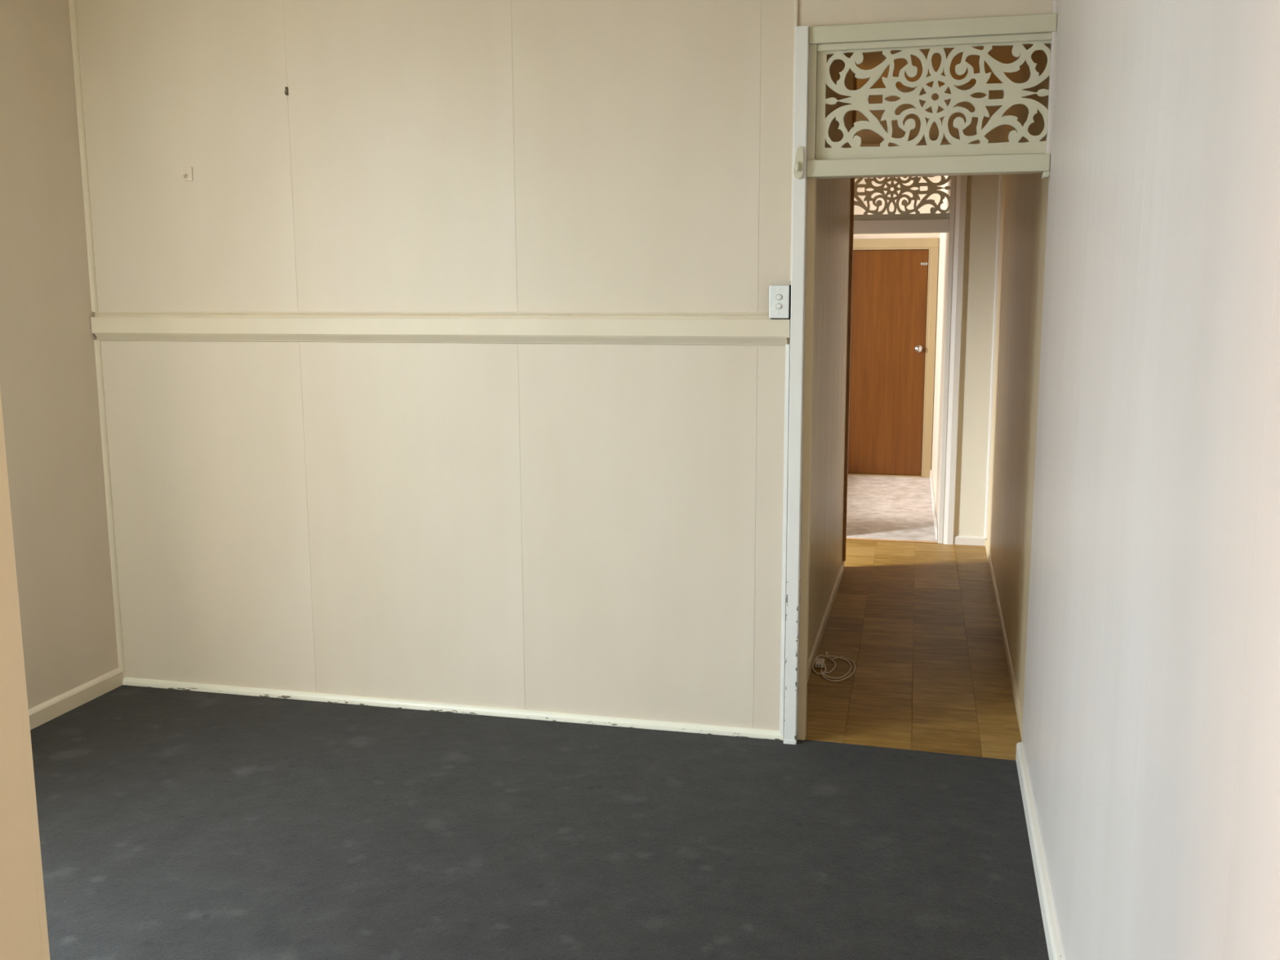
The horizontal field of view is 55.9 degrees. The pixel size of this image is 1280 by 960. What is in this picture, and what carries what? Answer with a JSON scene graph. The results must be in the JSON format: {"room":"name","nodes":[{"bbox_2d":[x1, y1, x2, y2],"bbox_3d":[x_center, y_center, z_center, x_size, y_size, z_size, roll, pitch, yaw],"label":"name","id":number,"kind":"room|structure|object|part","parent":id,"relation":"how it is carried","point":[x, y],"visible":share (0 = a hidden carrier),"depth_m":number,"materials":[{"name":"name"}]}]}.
{"room":"empty living room","nodes":[
{"label":"empty living room","id":0,"kind":"room"},
{"bbox_2d":[0,389,50,959],"bbox_3d":[-1.882,-0.036,1.573,2.361,3.050,0.165,2,9,13],"label":"wall","id":1,"kind":"structure","parent":0,"point":[24,932],"depth_m":1.40,"materials":[{"name":"beige paint"}]},
{"bbox_2d":[0,0,118,709],"bbox_3d":[-3.135,-0.033,1.586,0.120,3.050,7.109,2,9,13],"label":"wall","id":2,"kind":"structure","parent":0,"point":[49,389],"depth_m":4.71,"materials":[{"name":"beige paint"}]},
{"bbox_2d":[28,667,124,729],"bbox_3d":[-2.604,1.088,3.663,0.016,0.077,3.200,2,9,13],"label":"baseboard","id":3,"kind":"structure","parent":2,"relation":"attached to","point":[64,703],"depth_m":4.90,"materials":[{"name":"paint"}]},
{"bbox_2d":[30,473,1048,959],"bbox_3d":[-0.420,1.007,4.661,4.030,0.106,13.970,2,9,13],"label":"floor","id":4,"kind":"structure","parent":0,"point":[174,824],"depth_m":3.86,"materials":[{"name":"grey carpet"}]},
{"bbox_2d":[812,651,855,681],"bbox_3d":[0.869,0.822,5.394,0.190,0.030,0.418,2,9,13],"label":"power cord","id":5,"kind":"object","parent":4,"relation":"on","point":[820,663],"visible":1,"depth_m":5.37,"materials":[{"name":"white plastic"}]},
{"bbox_3d":[0.881,0.835,5.358,0.148,0.015,0.351,2,9,13],"label":"cord","id":6,"kind":"part","parent":5,"relation":"part of","materials":[{"name":"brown plastic"}]},
{"bbox_2d":[75,0,1053,731],"bbox_3d":[-0.472,-0.526,4.610,3.850,3.050,0.120,2,9,13],"label":"wall","id":7,"kind":"structure","parent":0,"point":[585,529],"depth_m":4.62,"materials":[{"name":"beige paint"}]},
{"bbox_2d":[68,0,98,311],"bbox_3d":[-2.237,-1.385,4.835,0.018,1.410,0.017,2,9,13],"label":"trim","id":8,"kind":"structure","parent":7,"relation":"attached to","point":[72,3],"depth_m":4.84,"materials":[{"name":"paint"}]},
{"bbox_2d":[93,340,125,677],"bbox_3d":[-2.231,0.138,5.078,0.018,1.445,0.017,2,9,13],"label":"trim","id":9,"kind":"structure","parent":7,"relation":"attached to","point":[97,343],"depth_m":5.07,"materials":[{"name":"paint"}]},
{"bbox_3d":[-1.794,-1.344,4.746,0.923,1.468,0.009,2,9,13],"label":"wall panel","id":10,"kind":"part","parent":7,"relation":"part of","materials":[{"name":"beige paint"}]},
{"bbox_2d":[182,166,192,181],"bbox_3d":[-1.784,-1.206,4.748,0.037,0.054,0.026,2,9,13],"label":"wall hook","id":11,"kind":"object","parent":7,"relation":"attached to","point":[188,171],"visible":1,"depth_m":4.75,"materials":[{"name":"beige paint"}]},
{"bbox_3d":[-1.788,0.139,4.982,0.923,1.530,0.009,2,9,13],"label":"wall panel","id":12,"kind":"part","parent":7,"relation":"part of","materials":[{"name":"beige paint"}]},
{"bbox_2d":[284,86,288,95],"bbox_3d":[-1.351,-1.484,4.601,0.011,0.030,0.018,2,9,13],"label":"hook","id":13,"kind":"object","parent":7,"relation":"attached to","point":[286,91],"visible":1,"depth_m":4.61,"materials":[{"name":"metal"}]},
{"bbox_3d":[-0.904,-1.313,4.532,0.909,1.468,0.009,2,9,13],"label":"wall panel","id":14,"kind":"part","parent":7,"relation":"part of","materials":[{"name":"beige paint"}]},
{"bbox_3d":[-0.898,0.169,4.769,0.909,1.530,0.009,2,9,13],"label":"wall panel","id":15,"kind":"part","parent":7,"relation":"part of","materials":[{"name":"beige paint"}]},
{"bbox_2d":[90,311,790,345],"bbox_3d":[-0.854,-0.584,4.617,2.856,0.116,0.030,2,9,13],"label":"rail","id":16,"kind":"object","parent":7,"relation":"attached to","point":[610,328],"visible":0.94,"depth_m":4.59,"materials":[{"name":"paint"}]},
{"bbox_3d":[-0.883,-0.633,4.624,2.770,0.020,0.016,2,9,13],"label":"cap moulding","id":17,"kind":"part","parent":16,"relation":"part of","materials":[{"name":"paint"}]},
{"bbox_3d":[-0.853,-0.540,4.624,2.834,0.028,0.028,2,9,13],"label":"moulding","id":18,"kind":"part","parent":16,"relation":"part of","materials":[{"name":"paint"}]},
{"bbox_2d":[122,676,783,740],"bbox_3d":[-0.843,0.913,4.860,2.845,0.031,0.020,2,9,13],"label":"baseboard","id":19,"kind":"structure","parent":7,"relation":"attached to","point":[313,696],"depth_m":4.82,"materials":[{"name":"paint"}]},
{"bbox_3d":[-0.021,-1.283,4.320,0.908,1.468,0.009,2,9,13],"label":"wall panel","id":20,"kind":"part","parent":7,"relation":"part of","materials":[{"name":"beige paint"}]},
{"bbox_3d":[-0.015,0.200,4.557,0.908,1.530,0.009,2,9,13],"label":"wall panel","id":21,"kind":"part","parent":7,"relation":"part of","materials":[{"name":"beige paint"}]},
{"bbox_3d":[0.486,0.217,4.436,0.124,1.530,0.009,2,9,13],"label":"wall panel","id":22,"kind":"part","parent":7,"relation":"part of","materials":[{"name":"beige paint"}]},
{"bbox_3d":[0.481,-1.265,4.200,0.124,1.468,0.009,2,9,13],"label":"wall panel","id":23,"kind":"part","parent":7,"relation":"part of","materials":[{"name":"beige paint"}]},
{"bbox_2d":[768,284,791,319],"bbox_3d":[0.495,-0.629,4.268,0.072,0.119,0.050,2,9,13],"label":"light switch","id":24,"kind":"object","parent":7,"relation":"attached to","point":[780,295],"visible":1,"depth_m":4.25,"materials":[{"name":"white plastic"}]},
{"bbox_2d":[779,344,790,735],"bbox_3d":[0.528,0.236,4.415,0.017,1.458,0.019,2,9,13],"label":"trim","id":25,"kind":"structure","parent":7,"relation":"attached to","point":[787,346],"depth_m":4.40,"materials":[{"name":"paint"}]},
{"bbox_2d":[789,0,797,281],"bbox_3d":[0.533,-1.345,4.164,0.013,1.300,0.010,2,9,13],"label":"trim","id":26,"kind":"structure","parent":7,"relation":"attached to","point":[795,14],"depth_m":4.18,"materials":[{"name":"beige paint"}]},
{"bbox_2d":[783,13,1057,744],"bbox_3d":[0.951,-0.270,4.229,0.848,2.553,0.139,2,9,13],"label":"door frame","id":27,"kind":"structure","parent":7,"relation":"in","point":[811,40],"depth_m":4.10,"materials":[{"name":"white paint"}]},
{"bbox_3d":[0.564,-0.285,4.332,0.045,2.553,0.100,2,9,13],"label":"post","id":28,"kind":"part","parent":27,"relation":"part of","materials":[{"name":"white paint"}]},
{"bbox_3d":[0.540,-1.075,4.138,0.017,0.034,0.018,2,9,13],"label":"catch knob","id":29,"kind":"part","parent":27,"relation":"part of","materials":[{"name":"white paint"}]},
{"bbox_3d":[0.986,-1.281,4.073,0.775,0.369,0.011,2,9,13],"label":"fretwork panel","id":30,"kind":"part","parent":27,"relation":"part of","materials":[{"name":"white wood"}]},
{"bbox_3d":[0.950,-1.727,4.010,0.846,0.500,0.009,2,9,13],"label":"wall panel","id":31,"kind":"part","parent":7,"relation":"part of","materials":[{"name":"beige paint"}]},
{"bbox_2d":[807,53,853,662],"bbox_3d":[0.846,-0.686,5.741,0.094,3.000,2.720,2,9,13],"label":"wall","id":32,"kind":"structure","parent":0,"point":[833,195],"depth_m":5.88,"materials":[{"name":"paint"}]},
{"bbox_2d":[807,560,844,681],"bbox_3d":[0.896,0.726,5.924,0.012,0.052,2.780,2,9,13],"label":"baseboard","id":33,"kind":"structure","parent":32,"relation":"attached to","point":[823,625],"depth_m":5.99,"materials":[{"name":"paint"}]},
{"bbox_2d":[842,63,857,560],"bbox_3d":[1.169,-0.947,7.043,0.128,2.898,0.028,2,9,13],"label":"trim","id":34,"kind":"structure","parent":32,"relation":"attached to","point":[855,83],"depth_m":7.05,"materials":[{"name":"wood"}]},
{"bbox_2d":[864,249,928,473],"bbox_3d":[2.214,-1.501,10.813,1.550,3.000,0.050,2,9,13],"label":"wall","id":35,"kind":"structure","parent":0,"point":[864,250],"depth_m":10.74,"materials":[{"name":"beige paint"}]},
{"bbox_2d":[853,176,941,462],"bbox_3d":[2.054,-1.480,10.684,1.500,3.000,0.100,2,9,13],"label":"wall","id":36,"kind":"structure","parent":0,"point":[926,208],"depth_m":10.45,"materials":[{"name":"beige paint"}]},
{"bbox_2d":[847,238,938,477],"bbox_3d":[2.133,-1.071,10.699,0.938,2.088,0.140,2,9,13],"label":"door","id":37,"kind":"structure","parent":36,"relation":"in","point":[890,315],"depth_m":10.66,"materials":[{"name":"orange wood"}]},
{"bbox_3d":[2.136,-0.045,10.857,0.774,0.010,0.090,2,9,13],"label":"sill","id":38,"kind":"part","parent":37,"relation":"part of","materials":[{"name":"beige paint"}]},
{"bbox_3d":[2.121,-2.061,10.506,0.938,0.072,0.026,2,9,13],"label":"head casing","id":39,"kind":"part","parent":37,"relation":"part of","materials":[{"name":"beige paint"}]},
{"bbox_3d":[2.444,-1.148,10.569,0.066,0.066,0.062,2,9,13],"label":"knob","id":40,"kind":"part","parent":37,"relation":"part of","materials":[{"name":"silver metal"}]},
{"bbox_3d":[2.550,-1.016,10.569,0.064,2.016,0.026,2,9,13],"label":"casing","id":41,"kind":"part","parent":37,"relation":"part of","materials":[{"name":"beige paint"}]},
{"bbox_2d":[855,84,1002,542],"bbox_3d":[0.665,-1.066,8.121,3.324,3.000,0.100,2,9,13],"label":"wall","id":42,"kind":"structure","parent":0,"point":[982,190],"depth_m":7.70,"materials":[{"name":"beige paint"}]},
{"bbox_2d":[853,141,967,544],"bbox_3d":[1.621,-0.873,7.909,0.930,2.580,0.125,2,9,13],"label":"door frame","id":43,"kind":"structure","parent":42,"relation":"in","point":[921,225],"depth_m":7.75,"materials":[{"name":"paint"}]},
{"bbox_3d":[1.611,-1.859,7.756,0.775,0.369,0.011,2,9,13],"label":"fretwork panel","id":44,"kind":"part","parent":43,"relation":"part of","materials":[{"name":"white wood"}]},
{"bbox_3d":[1.605,-2.102,7.661,0.798,0.075,0.021,2,9,13],"label":"head casing","id":45,"kind":"part","parent":43,"relation":"part of","materials":[{"name":"paint"}]},
{"bbox_3d":[2.030,-0.851,7.757,0.064,2.580,0.021,2,9,13],"label":"casing","id":46,"kind":"part","parent":43,"relation":"part of","materials":[{"name":"paint"}]},
{"bbox_2d":[953,535,985,546],"bbox_3d":[2.165,0.399,7.928,0.200,0.057,0.014,2,9,13],"label":"baseboard","id":47,"kind":"structure","parent":42,"relation":"attached to","point":[957,540],"depth_m":7.92,"materials":[{"name":"paint"}]},
{"bbox_2d":[849,45,1014,88],"bbox_3d":[0.264,-2.283,6.117,3.600,0.100,3.660,2,9,13],"label":"ceiling","id":48,"kind":"structure","parent":0,"point":[1002,54],"depth_m":6.79,"materials":[{"name":"beige paint"}]},
{"bbox_2d":[931,175,951,538],"bbox_3d":[2.356,-1.239,9.168,0.190,3.000,2.760,2,9,13],"label":"wall","id":49,"kind":"structure","parent":0,"point":[944,237],"depth_m":8.92,"materials":[{"name":"beige paint"}]},
{"bbox_2d":[929,469,937,539],"bbox_3d":[2.285,0.154,9.401,0.012,0.075,2.736,2,9,12],"label":"baseboard","id":50,"kind":"structure","parent":49,"relation":"attached to","point":[931,472],"depth_m":8.97,"materials":[{"name":"paint"}]},
{"bbox_2d":[986,0,1279,959],"bbox_3d":[1.054,-0.200,2.527,0.150,3.050,10.940,2,9,13],"label":"wall","id":51,"kind":"structure","parent":0,"point":[1151,727],"depth_m":2.00,"materials":[{"name":"paint"}]},
{"bbox_2d":[984,89,1004,538],"bbox_3d":[2.257,-1.036,7.673,0.018,2.870,0.018,2,9,13],"label":"trim","id":52,"kind":"structure","parent":51,"relation":"attached to","point":[1003,114],"depth_m":7.69,"materials":[{"name":"paint"}]},
{"bbox_2d":[985,538,1062,959],"bbox_3d":[0.976,1.227,2.717,0.044,0.072,10.830,2,9,13],"label":"baseboard","id":53,"kind":"structure","parent":51,"relation":"attached to","point":[1053,944],"depth_m":3.66,"materials":[{"name":"paint"}]},
{"bbox_3d":[1.349,-0.465,4.022,0.009,3.000,0.170,2,9,13],"label":"wall panel","id":54,"kind":"part","parent":51,"relation":"part of","materials":[{"name":"paint"}]},
{"bbox_2d":[1045,0,1057,175],"bbox_3d":[1.351,-1.483,3.932,0.014,0.960,0.028,2,9,13],"label":"trim","id":55,"kind":"structure","parent":51,"relation":"attached to","point":[1055,9],"depth_m":3.95,"materials":[{"name":"paint"}]},
{"bbox_3d":[1.222,-0.382,3.503,0.009,3.000,0.910,2,9,13],"label":"wall panel","id":56,"kind":"part","parent":51,"relation":"part of","materials":[{"name":"paint"}]},
{"bbox_3d":[1.007,-0.241,2.630,0.009,3.000,0.910,2,9,13],"label":"wall panel","id":57,"kind":"part","parent":51,"relation":"part of","materials":[{"name":"paint"}]},
{"bbox_3d":[0.578,0.039,0.884,0.009,3.000,0.910,2,9,13],"label":"wall panel","id":58,"kind":"part","parent":51,"relation":"part of","materials":[{"name":"paint"}]}
]}

